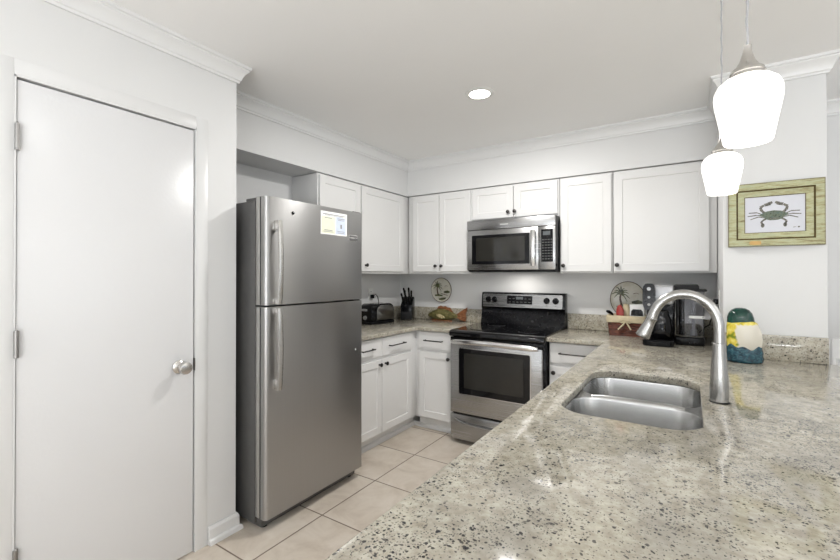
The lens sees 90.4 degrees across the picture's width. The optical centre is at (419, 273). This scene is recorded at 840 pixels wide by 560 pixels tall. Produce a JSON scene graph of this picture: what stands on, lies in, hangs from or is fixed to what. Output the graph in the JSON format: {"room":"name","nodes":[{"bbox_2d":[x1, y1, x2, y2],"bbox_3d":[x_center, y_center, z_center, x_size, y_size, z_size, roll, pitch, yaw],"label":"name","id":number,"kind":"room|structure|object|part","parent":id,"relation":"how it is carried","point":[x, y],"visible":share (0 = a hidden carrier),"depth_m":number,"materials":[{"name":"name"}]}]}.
{"room":"kitchen","nodes":[
{"label":"kitchen","id":0,"kind":"room"},
{"bbox_2d":[0,0,236,544],"bbox_3d":[-2.495,0.117,0.429,0.600,2.462,4.655,0,0,33],"label":"wall","id":1,"kind":"structure","parent":0,"point":[41,33],"depth_m":2.09,"materials":[{"name":"white paint"}]},
{"bbox_2d":[12,79,194,559],"bbox_3d":[-1.272,0.323,1.759,0.130,2.062,0.652,0,0,33],"label":"door","id":2,"kind":"structure","parent":1,"relation":"in","point":[103,333],"depth_m":1.72,"materials":[{"name":"paint"}]},
{"bbox_3d":[-1.110,0.440,1.955,0.072,0.064,0.064,0,0,33],"label":"knob","id":3,"kind":"part","parent":2,"relation":"part of","materials":[{"name":"silver metal"}]},
{"bbox_2d":[0,53,207,559],"bbox_3d":[-1.323,0.291,1.795,0.124,2.126,0.774,0,0,33],"label":"trim","id":4,"kind":"structure","parent":1,"relation":"attached to","point":[12,69],"depth_m":1.55,"materials":[{"name":"paint"}]},
{"bbox_2d":[208,512,242,546],"bbox_3d":[-1.212,1.313,2.290,0.528,0.088,0.181,0,0,33],"label":"baseboard","id":5,"kind":"structure","parent":1,"relation":"attached to","point":[224,528],"depth_m":2.14,"materials":[{"name":"paint"}]},
{"bbox_2d":[42,0,839,171],"bbox_3d":[0.743,-1.074,-0.263,6.203,0.088,7.000,0,0,33],"label":"trim","id":6,"kind":"structure","parent":1,"relation":"attached to","point":[107,14],"depth_m":2.64,"materials":[{"name":"paint"}]},
{"bbox_2d":[236,163,400,305],"bbox_3d":[-2.156,0.123,1.617,0.120,2.462,7.220,0,0,33],"label":"wall","id":7,"kind":"structure","parent":0,"point":[251,182],"depth_m":3.19,"materials":[{"name":"white paint"}]},
{"bbox_2d":[292,173,359,211],"bbox_3d":[-0.739,-0.381,3.392,0.334,0.755,0.478,0,0,33],"label":"upper cabinet","id":8,"kind":"object","parent":7,"relation":"attached to","point":[315,188],"visible":0.16,"depth_m":3.24,"materials":[{"name":"paint"}]},
{"bbox_3d":[-0.633,-0.385,3.324,0.018,0.722,0.460,0,0,33],"label":"door","id":9,"kind":"part","parent":8,"relation":"part of","materials":[{"name":"paint"}]},
{"bbox_2d":[368,288,372,299],"bbox_3d":[-0.482,0.198,4.088,0.008,0.116,0.072,0,0,33],"label":"wall outlet","id":10,"kind":"object","parent":7,"relation":"attached to","point":[370,290],"visible":1,"depth_m":4.08,"materials":[{"name":"white plastic"}]},
{"bbox_2d":[360,185,408,273],"bbox_3d":[-0.339,-0.378,4.011,0.334,0.755,0.986,0,0,33],"label":"upper cabinet","id":11,"kind":"object","parent":7,"relation":"attached to","point":[385,215],"visible":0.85,"depth_m":3.80,"materials":[{"name":"paint"}]},
{"bbox_2d":[394,306,400,317],"bbox_3d":[-0.609,0.403,3.878,0.020,0.125,1.499,0,0,33],"label":"backsplash","id":12,"kind":"structure","parent":7,"relation":"attached to","point":[397,309],"depth_m":4.43,"materials":[{"name":"stone"}]},
{"bbox_2d":[177,421,473,559],"bbox_3d":[0.616,1.384,-0.181,6.720,0.080,7.220,0,0,33],"label":"floor","id":13,"kind":"structure","parent":0,"point":[394,468],"depth_m":2.42,"materials":[{"name":"beige tile"}]},
{"bbox_2d":[236,196,361,527],"bbox_3d":[-0.879,0.473,2.667,0.783,1.772,0.762,0,0,33],"label":"refrigerator","id":14,"kind":"object","parent":13,"relation":"on","point":[299,287],"visible":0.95,"depth_m":2.31,"materials":[{"name":"silver metal"}]},
{"bbox_3d":[-0.854,0.731,2.198,0.037,1.107,0.004,0,0,33],"label":"edge trim","id":15,"kind":"part","parent":14,"relation":"part of","materials":[{"name":"black plastic"}]},
{"bbox_3d":[-0.854,-0.122,2.203,0.037,0.570,0.004,0,0,33],"label":"edge trim","id":16,"kind":"part","parent":14,"relation":"part of","materials":[{"name":"black plastic"}]},
{"bbox_3d":[-0.746,0.397,2.201,0.054,0.429,0.026,0,0,33],"label":"handle","id":17,"kind":"part","parent":14,"relation":"part of","materials":[{"name":"silver metal"}]},
{"bbox_3d":[-0.746,-0.062,2.204,0.054,0.444,0.026,0,0,33],"label":"handle","id":18,"kind":"part","parent":14,"relation":"part of","materials":[{"name":"silver metal"}]},
{"bbox_3d":[-0.630,0.733,2.506,0.086,1.111,0.761,0,0,33],"label":"fridge door","id":19,"kind":"part","parent":14,"relation":"part of","materials":[{"name":"silver metal"}]},
{"bbox_3d":[-0.630,-0.120,2.510,0.086,0.574,0.761,0,0,33],"label":"freezer door","id":20,"kind":"part","parent":14,"relation":"part of","materials":[{"name":"silver metal"}]},
{"bbox_2d":[321,210,346,236],"bbox_3d":[-0.531,-0.310,2.583,0.002,0.140,0.226,0,0,33],"label":"notice","id":21,"kind":"object","parent":14,"relation":"attached to","point":[332,223],"visible":1,"depth_m":2.58,"materials":[{"name":"white paper"}]},
{"bbox_2d":[361,331,419,447],"bbox_3d":[-0.349,0.930,3.707,0.638,0.867,1.496,0,0,33],"label":"base cabinet","id":22,"kind":"object","parent":13,"relation":"on","point":[388,383],"visible":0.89,"depth_m":3.34,"materials":[{"name":"paint"}]},
{"bbox_3d":[-0.414,0.957,3.103,0.018,0.572,0.398,0,0,33],"label":"door","id":23,"kind":"part","parent":22,"relation":"part of","materials":[{"name":"paint"}]},
{"bbox_3d":[-0.414,0.573,3.105,0.018,0.144,0.398,0,0,33],"label":"drawer","id":24,"kind":"part","parent":22,"relation":"part of","materials":[{"name":"paint"}]},
{"bbox_3d":[-0.191,0.575,3.450,0.018,0.144,0.412,0,0,33],"label":"drawer","id":25,"kind":"part","parent":22,"relation":"part of","materials":[{"name":"paint"}]},
{"bbox_3d":[-0.191,0.959,3.448,0.018,0.572,0.412,0,0,33],"label":"door","id":26,"kind":"part","parent":22,"relation":"part of","materials":[{"name":"paint"}]},
{"bbox_2d":[362,317,478,340],"bbox_3d":[-0.204,0.479,3.615,0.985,0.031,1.499,0,0,33],"label":"countertop","id":27,"kind":"structure","parent":22,"relation":"on","point":[399,326],"depth_m":3.64,"materials":[{"name":"stone"}]},
{"bbox_2d":[362,294,393,324],"bbox_3d":[-0.422,0.329,3.948,0.242,0.272,0.344,0,0,33],"label":"toaster","id":28,"kind":"object","parent":27,"relation":"on","point":[380,312],"visible":0.93,"depth_m":3.85,"materials":[{"name":"black plastic"}]},
{"bbox_3d":[-0.326,0.361,3.912,0.014,0.136,0.227,0,0,39],"label":"panel","id":29,"kind":"part","parent":28,"relation":"part of","materials":[{"name":"metal"}]},
{"bbox_2d":[400,287,414,319],"bbox_3d":[-0.128,0.302,4.255,0.119,0.330,0.169,0,0,11],"label":"knife block","id":30,"kind":"object","parent":27,"relation":"on","point":[408,303],"visible":1,"depth_m":4.20,"materials":[{"name":"black plastic"}]},
{"bbox_3d":[-0.140,0.422,4.193,0.112,0.081,0.005,0,0,11],"label":"plate","id":31,"kind":"part","parent":30,"relation":"part of","materials":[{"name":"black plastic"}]},
{"bbox_2d":[428,306,466,321],"bbox_3d":[0.267,0.391,4.112,0.442,0.150,0.080,0,0,33],"label":"fish ornament","id":32,"kind":"object","parent":27,"relation":"on","point":[441,313],"visible":1,"depth_m":4.10,"materials":[{"name":"green ceramic"}]},
{"bbox_2d":[361,420,450,453],"bbox_3d":[-0.126,1.345,3.250,0.463,0.034,0.977,0,0,33],"label":"trim","id":33,"kind":"structure","parent":13,"relation":"on","point":[417,423],"depth_m":3.58,"materials":[{"name":"paint"}]},
{"bbox_2d":[416,330,452,428],"bbox_3d":[0.276,0.930,3.815,0.397,0.867,0.638,0,0,33],"label":"base cabinet","id":34,"kind":"object","parent":13,"relation":"on","point":[433,349],"visible":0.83,"depth_m":3.59,"materials":[{"name":"paint"}]},
{"bbox_3d":[0.134,0.576,3.583,0.334,0.144,0.018,0,0,33],"label":"drawer","id":35,"kind":"part","parent":34,"relation":"part of","materials":[{"name":"paint"}]},
{"bbox_3d":[0.134,0.960,3.581,0.334,0.572,0.018,0,0,33],"label":"door","id":36,"kind":"part","parent":34,"relation":"part of","materials":[{"name":"paint"}]},
{"bbox_2d":[449,292,566,442],"bbox_3d":[0.737,0.765,3.449,0.768,1.196,0.748,0,0,33],"label":"electric range","id":37,"kind":"object","parent":13,"relation":"on","point":[500,362],"visible":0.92,"depth_m":3.27,"materials":[{"name":"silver metal"}]},
{"bbox_3d":[0.561,1.179,3.175,0.690,0.056,0.024,0,0,33],"label":"handle","id":38,"kind":"part","parent":37,"relation":"part of","materials":[{"name":"silver metal"}]},
{"bbox_3d":[0.576,1.228,3.204,0.752,0.200,0.045,0,0,33],"label":"storage drawer","id":39,"kind":"part","parent":37,"relation":"part of","materials":[{"name":"silver metal"}]},
{"bbox_3d":[0.545,0.537,3.165,0.700,0.046,0.060,0,0,33],"label":"handle","id":40,"kind":"part","parent":37,"relation":"part of","materials":[{"name":"metal"}]},
{"bbox_3d":[0.573,0.815,3.207,0.746,0.597,0.047,0,0,33],"label":"oven door","id":41,"kind":"part","parent":37,"relation":"part of","materials":[{"name":"silver metal"}]},
{"bbox_2d":[449,322,566,343],"bbox_3d":[0.743,0.477,3.459,0.768,0.056,0.676,0,0,33],"label":"cooktop","id":42,"kind":"object","parent":37,"relation":"in","point":[499,332],"depth_m":3.31,"materials":[{"name":"black glass"}]},
{"bbox_3d":[0.895,0.242,3.701,0.724,0.118,0.019,0,0,33],"label":"control panel","id":43,"kind":"part","parent":37,"relation":"part of","materials":[{"name":"silver metal"}]},
{"bbox_3d":[1.078,0.233,3.564,0.054,0.054,0.033,0,0,33],"label":"knob","id":44,"kind":"part","parent":37,"relation":"part of","materials":[{"name":"black plastic"}]},
{"bbox_3d":[1.142,0.233,3.522,0.054,0.054,0.033,0,0,33],"label":"knob","id":45,"kind":"part","parent":37,"relation":"part of","materials":[{"name":"black plastic"}]},
{"bbox_2d":[549,342,598,384],"bbox_3d":[1.264,0.927,3.177,0.402,0.867,0.638,0,0,33],"label":"base cabinet","id":46,"kind":"object","parent":13,"relation":"on","point":[562,356],"visible":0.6,"depth_m":2.99,"materials":[{"name":"paint"}]},
{"bbox_3d":[1.109,0.956,2.951,0.370,0.572,0.018,0,0,33],"label":"door","id":47,"kind":"part","parent":46,"relation":"part of","materials":[{"name":"paint"}]},
{"bbox_3d":[1.083,0.572,2.937,0.210,0.010,0.036,0,0,33],"label":"handle","id":48,"kind":"part","parent":46,"relation":"part of","materials":[{"name":"brown metal"}]},
{"bbox_3d":[1.109,0.572,2.953,0.370,0.144,0.018,0,0,33],"label":"drawer","id":49,"kind":"part","parent":46,"relation":"part of","materials":[{"name":"paint"}]},
{"bbox_2d":[830,338,839,364],"bbox_3d":[2.577,0.852,2.373,0.440,1.014,0.478,0,0,33],"label":"counter stool","id":50,"kind":"object","parent":13,"relation":"on","point":[835,343],"visible":0.15,"depth_m":2.31,"materials":[{"name":"paint"}]},
{"bbox_3d":[2.320,0.555,2.332,0.037,0.350,0.084,0,0,40],"label":"post","id":51,"kind":"part","parent":50,"relation":"part of","materials":[{"name":"paint"}]},
{"bbox_3d":[0.825,0.919,1.508,0.760,0.868,2.720,0,0,33],"label":"cabinet","id":52,"kind":"object","parent":13,"relation":"on","visible":0},
{"bbox_2d":[325,328,839,559],"bbox_3d":[0.955,0.469,1.705,1.492,0.031,3.449,0,0,33],"label":"countertop","id":53,"kind":"structure","parent":52,"relation":"on","point":[760,477],"depth_m":0.89,"materials":[{"name":"stone"}]},
{"bbox_2d":[606,313,645,336],"bbox_3d":[1.564,0.385,3.143,0.272,0.152,0.235,0,0,33],"label":"wicker basket","id":54,"kind":"object","parent":53,"relation":"on","point":[617,325],"visible":0.66,"depth_m":3.07,"materials":[{"name":"brown wicker"}]},
{"bbox_2d":[616,305,623,315],"bbox_3d":[1.506,0.341,3.136,0.052,0.216,0.030,0,0,33],"label":"packet","id":55,"kind":"object","parent":54,"relation":"in","point":[619,311],"visible":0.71,"depth_m":3.13,"materials":[{"name":"plastic"}]},
{"bbox_3d":[1.569,0.336,3.150,0.272,0.054,0.220,0,0,33],"label":"cloth trim","id":56,"kind":"part","parent":54,"relation":"part of","materials":[{"name":"beige fabric"}]},
{"bbox_2d":[623,304,629,315],"bbox_3d":[1.571,0.339,3.178,0.052,0.220,0.060,0,0,33],"label":"pouch","id":57,"kind":"object","parent":54,"relation":"in","point":[626,307],"visible":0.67,"depth_m":3.15,"materials":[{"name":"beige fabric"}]},
{"bbox_2d":[630,304,644,316],"bbox_3d":[1.621,0.339,3.107,0.096,0.220,0.074,0,0,33],"label":"box","id":58,"kind":"object","parent":54,"relation":"in","point":[638,310],"visible":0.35,"depth_m":3.08,"materials":[{"name":"paper"}]},
{"bbox_3d":[1.601,0.287,3.077,0.083,0.048,0.002,0,0,33],"label":"dark panel","id":59,"kind":"part","parent":58,"relation":"part of","materials":[{"name":"black plastic"}]},
{"bbox_2d":[565,377,702,429],"bbox_3d":[0.818,0.579,1.579,0.470,0.209,0.774,0,0,33],"label":"sink","id":60,"kind":"object","parent":53,"relation":"in","point":[667,406],"visible":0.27,"depth_m":1.63,"materials":[{"name":"metal"}]},
{"bbox_3d":[0.715,0.584,1.419,0.418,0.197,0.341,0,0,33],"label":"bowl","id":61,"kind":"part","parent":60,"relation":"part of","materials":[{"name":"metal"}]},
{"bbox_3d":[0.920,0.586,1.736,0.418,0.197,0.349,0,0,33],"label":"bowl","id":62,"kind":"part","parent":60,"relation":"part of","materials":[{"name":"metal"}]},
{"bbox_2d":[642,283,718,347],"bbox_3d":[1.708,0.261,2.739,0.408,0.396,0.430,0,0,33],"label":"coffee maker","id":63,"kind":"object","parent":53,"relation":"on","point":[690,317],"visible":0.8,"depth_m":2.67,"materials":[{"name":"black plastic"}]},
{"bbox_3d":[1.779,0.260,2.749,0.160,0.293,0.205,0,0,33],"label":"water tank","id":64,"kind":"part","parent":63,"relation":"part of","materials":[{"name":"clear plastic"}]},
{"bbox_3d":[1.794,0.433,2.770,0.160,0.052,0.282,0,0,33],"label":"tank","id":65,"kind":"part","parent":63,"relation":"part of","materials":[{"name":"black plastic"}]},
{"bbox_3d":[1.782,0.092,2.750,0.180,0.042,0.221,0,0,33],"label":"tank lid","id":66,"kind":"part","parent":63,"relation":"part of","materials":[{"name":"black plastic"}]},
{"bbox_3d":[1.886,0.270,2.710,0.043,0.226,0.286,0,0,19],"label":"cord","id":67,"kind":"part","parent":63,"relation":"part of","materials":[{"name":"black plastic"}]},
{"bbox_2d":[636,289,729,404],"bbox_3d":[0.959,0.255,1.536,0.293,0.396,0.061,0,0,33],"label":"kitchen faucet","id":68,"kind":"object","parent":53,"relation":"on","point":[719,377],"visible":1,"depth_m":1.47,"materials":[{"name":"silver metal"}]},
{"bbox_2d":[726,308,763,363],"bbox_3d":[1.678,0.316,2.156,0.158,0.278,0.116,0,0,33],"label":"ornament","id":69,"kind":"object","parent":53,"relation":"on","point":[744,337],"visible":0.99,"depth_m":2.12,"materials":[{"name":"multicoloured ceramic"}]},
{"bbox_2d":[109,0,839,159],"bbox_3d":[0.616,-1.157,-0.168,6.720,0.080,7.220,0,0,33],"label":"ceiling","id":70,"kind":"structure","parent":0,"point":[394,77],"depth_m":2.11,"materials":[{"name":"paint"}]},
{"bbox_2d":[465,87,493,99],"bbox_3d":[0.364,-1.100,2.551,0.176,0.006,0.176,0,0,33],"label":"recessed light","id":71,"kind":"object","parent":70,"relation":"in","point":[478,93],"visible":1,"depth_m":2.54,"materials":[{"name":"white plastic"}]},
{"bbox_2d":[701,0,743,195],"bbox_3d":[1.131,-0.704,1.563,0.130,0.809,0.130,0,0,33],"label":"pendant lamp","id":72,"kind":"object","parent":70,"relation":"hanging from","point":[721,170],"visible":0.8,"depth_m":1.52,"materials":[{"name":"white glass"}]},
{"bbox_3d":[1.131,-0.804,1.564,0.007,0.570,0.007,0,0,-33],"label":"cord","id":73,"kind":"part","parent":72,"relation":"part of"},
{"bbox_3d":[1.131,-0.376,1.562,0.130,0.154,0.130,0,0,33],"label":"lamp shade","id":74,"kind":"part","parent":72,"relation":"part of","materials":[{"name":"white glass"}]},
{"bbox_2d":[713,0,784,148],"bbox_3d":[0.754,-0.707,0.962,0.130,0.809,0.130,0,0,33],"label":"pendant lamp","id":75,"kind":"object","parent":70,"relation":"hanging from","point":[747,106],"visible":1,"depth_m":0.92,"materials":[{"name":"white glass"}]},
{"bbox_3d":[0.754,-0.807,0.962,0.007,0.570,0.007,0,0,-33],"label":"cord","id":76,"kind":"part","parent":75,"relation":"part of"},
{"bbox_3d":[0.754,-0.379,0.960,0.130,0.154,0.130,0,0,33],"label":"lamp shade","id":77,"kind":"part","parent":75,"relation":"part of","materials":[{"name":"white glass"}]},
{"bbox_2d":[236,108,717,197],"bbox_3d":[0.323,-0.935,2.780,2.787,0.334,2.345,0,0,33],"label":"soffit","id":78,"kind":"structure","parent":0,"point":[261,143],"depth_m":3.16,"materials":[{"name":"white paint"}]},
{"bbox_2d":[401,115,839,366],"bbox_3d":[2.593,0.129,2.774,6.600,2.462,0.120,0,0,33],"label":"wall","id":79,"kind":"structure","parent":0,"point":[587,293],"depth_m":3.43,"materials":[{"name":"white paint"}]},
{"bbox_2d":[431,278,451,301],"bbox_3d":[0.217,0.164,4.225,0.239,0.249,0.020,0,0,33],"label":"decorative plate","id":80,"kind":"object","parent":79,"relation":"attached to","point":[441,289],"visible":1,"depth_m":4.23,"materials":[{"name":"beige ceramic"}]},
{"bbox_2d":[433,281,449,299],"bbox_3d":[0.210,0.169,4.227,0.206,0.198,0.010,0,0,33],"label":"painting","id":81,"kind":"object","parent":80,"relation":"attached to","point":[441,289],"depth_m":4.23},
{"bbox_2d":[409,190,484,273],"bbox_3d":[0.242,-0.378,4.026,0.683,0.755,0.334,0,0,33],"label":"upper cabinet","id":82,"kind":"object","parent":79,"relation":"attached to","point":[437,222],"visible":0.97,"depth_m":3.90,"materials":[{"name":"paint"}]},
{"bbox_3d":[0.057,-0.381,3.995,0.294,0.722,0.018,0,0,33],"label":"door","id":83,"kind":"part","parent":82,"relation":"part of","materials":[{"name":"paint"}]},
{"bbox_3d":[0.320,-0.382,3.825,0.319,0.722,0.018,0,0,33],"label":"door","id":84,"kind":"part","parent":82,"relation":"part of","materials":[{"name":"paint"}]},
{"bbox_2d":[415,306,481,321],"bbox_3d":[0.207,0.404,4.231,0.964,0.125,0.020,0,0,33],"label":"backsplash","id":85,"kind":"structure","parent":79,"relation":"attached to","point":[472,315],"depth_m":4.12,"materials":[{"name":"stone"}]},
{"bbox_2d":[472,179,559,220],"bbox_3d":[0.854,-0.608,3.631,0.765,0.299,0.334,0,0,33],"label":"upper cabinet","id":86,"kind":"object","parent":79,"relation":"attached to","point":[539,198],"visible":0.94,"depth_m":3.49,"materials":[{"name":"paint"}]},
{"bbox_3d":[0.629,-0.611,3.626,0.379,0.266,0.018,0,0,33],"label":"door","id":87,"kind":"part","parent":86,"relation":"part of","materials":[{"name":"paint"}]},
{"bbox_2d":[467,215,559,271],"bbox_3d":[0.827,-0.236,3.579,0.756,0.441,0.446,0,0,33],"label":"microwave oven","id":88,"kind":"object","parent":86,"relation":"attached to","point":[521,244],"visible":1,"depth_m":3.39,"materials":[{"name":"silver metal"}]},
{"bbox_3d":[0.677,-0.203,3.469,0.624,0.341,0.013,0,0,33],"label":"door","id":89,"kind":"part","parent":88,"relation":"part of","materials":[{"name":"silver metal"}]},
{"bbox_3d":[0.891,-0.206,3.298,0.042,0.286,0.044,0,0,33],"label":"handle","id":90,"kind":"part","parent":88,"relation":"part of","materials":[{"name":"metal"}]},
{"bbox_3d":[0.995,-0.204,3.263,0.129,0.341,0.013,0,0,33],"label":"control panel","id":91,"kind":"part","parent":88,"relation":"part of","materials":[{"name":"silver metal"}]},
{"bbox_3d":[0.946,-0.612,3.422,0.362,0.266,0.018,0,0,33],"label":"door","id":92,"kind":"part","parent":86,"relation":"part of","materials":[{"name":"paint"}]},
{"bbox_2d":[560,172,613,272],"bbox_3d":[1.341,-0.381,3.315,0.385,0.755,0.334,0,0,33],"label":"upper cabinet","id":93,"kind":"object","parent":79,"relation":"attached to","point":[586,202],"visible":0.97,"depth_m":3.20,"materials":[{"name":"paint"}]},
{"bbox_2d":[610,281,642,311],"bbox_3d":[1.646,0.202,3.301,0.257,0.285,0.020,0,0,33],"label":"decorative plate","id":94,"kind":"object","parent":79,"relation":"attached to","point":[627,292],"visible":0.58,"depth_m":3.31,"materials":[{"name":"beige ceramic"}]},
{"bbox_2d":[612,287,641,306],"bbox_3d":[1.638,0.208,3.304,0.221,0.226,0.010,0,0,33],"label":"painting","id":95,"kind":"object","parent":94,"relation":"attached to","point":[620,295],"depth_m":3.31},
{"bbox_2d":[568,313,712,337],"bbox_3d":[1.691,0.398,3.271,1.028,0.128,0.020,0,0,33],"label":"backsplash","id":96,"kind":"structure","parent":79,"relation":"attached to","point":[575,321],"depth_m":3.43,"materials":[{"name":"stone"}]},
{"bbox_2d":[613,161,716,272],"bbox_3d":[1.771,-0.383,3.037,0.630,0.755,0.334,0,0,33],"label":"upper cabinet","id":97,"kind":"object","parent":79,"relation":"attached to","point":[665,218],"visible":0.95,"depth_m":2.92,"materials":[{"name":"paint"}]},
{"bbox_2d":[716,73,827,337],"bbox_3d":[2.096,0.127,2.555,0.429,2.462,0.787,0,0,33],"label":"wall pillar","id":98,"kind":"structure","parent":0,"point":[784,288],"depth_m":2.19,"materials":[{"name":"white paint"}]},
{"bbox_2d":[718,290,719,308],"bbox_3d":[1.855,0.158,2.585,0.008,0.116,0.072,0,0,33],"label":"wall outlet","id":99,"kind":"object","parent":98,"relation":"attached to","point":[718,290],"visible":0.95,"depth_m":2.56,"materials":[{"name":"white plastic"}]},
{"bbox_2d":[728,177,825,246],"bbox_3d":[1.881,-0.318,2.212,0.395,0.340,0.026,0,0,33],"label":"framed picture","id":100,"kind":"object","parent":98,"relation":"attached to","point":[788,212],"visible":0.97,"depth_m":2.20,"materials":[{"name":"green wood"}]},
{"bbox_2d":[745,194,804,232],"bbox_3d":[1.885,-0.318,2.219,0.246,0.191,0.008,0,0,33],"label":"print","id":101,"kind":"object","parent":100,"relation":"attached to","point":[764,213],"depth_m":2.21,"materials":[{"name":"paper"}]},
{"bbox_3d":[1.882,-0.318,2.215,0.324,0.269,0.019,0,0,33],"label":"moulding","id":102,"kind":"part","parent":100,"relation":"part of","materials":[{"name":"green wood"}]},
{"bbox_3d":[1.883,-0.318,2.215,0.308,0.253,0.018,0,0,33],"label":"frame","id":103,"kind":"part","parent":100,"relation":"part of","materials":[{"name":"green wood"}]},
{"bbox_2d":[725,332,828,364],"bbox_3d":[1.878,0.391,2.213,0.426,0.132,0.020,0,0,33],"label":"backsplash","id":104,"kind":"structure","parent":98,"relation":"attached to","point":[815,350],"depth_m":2.16,"materials":[{"name":"stone"}]}
]}

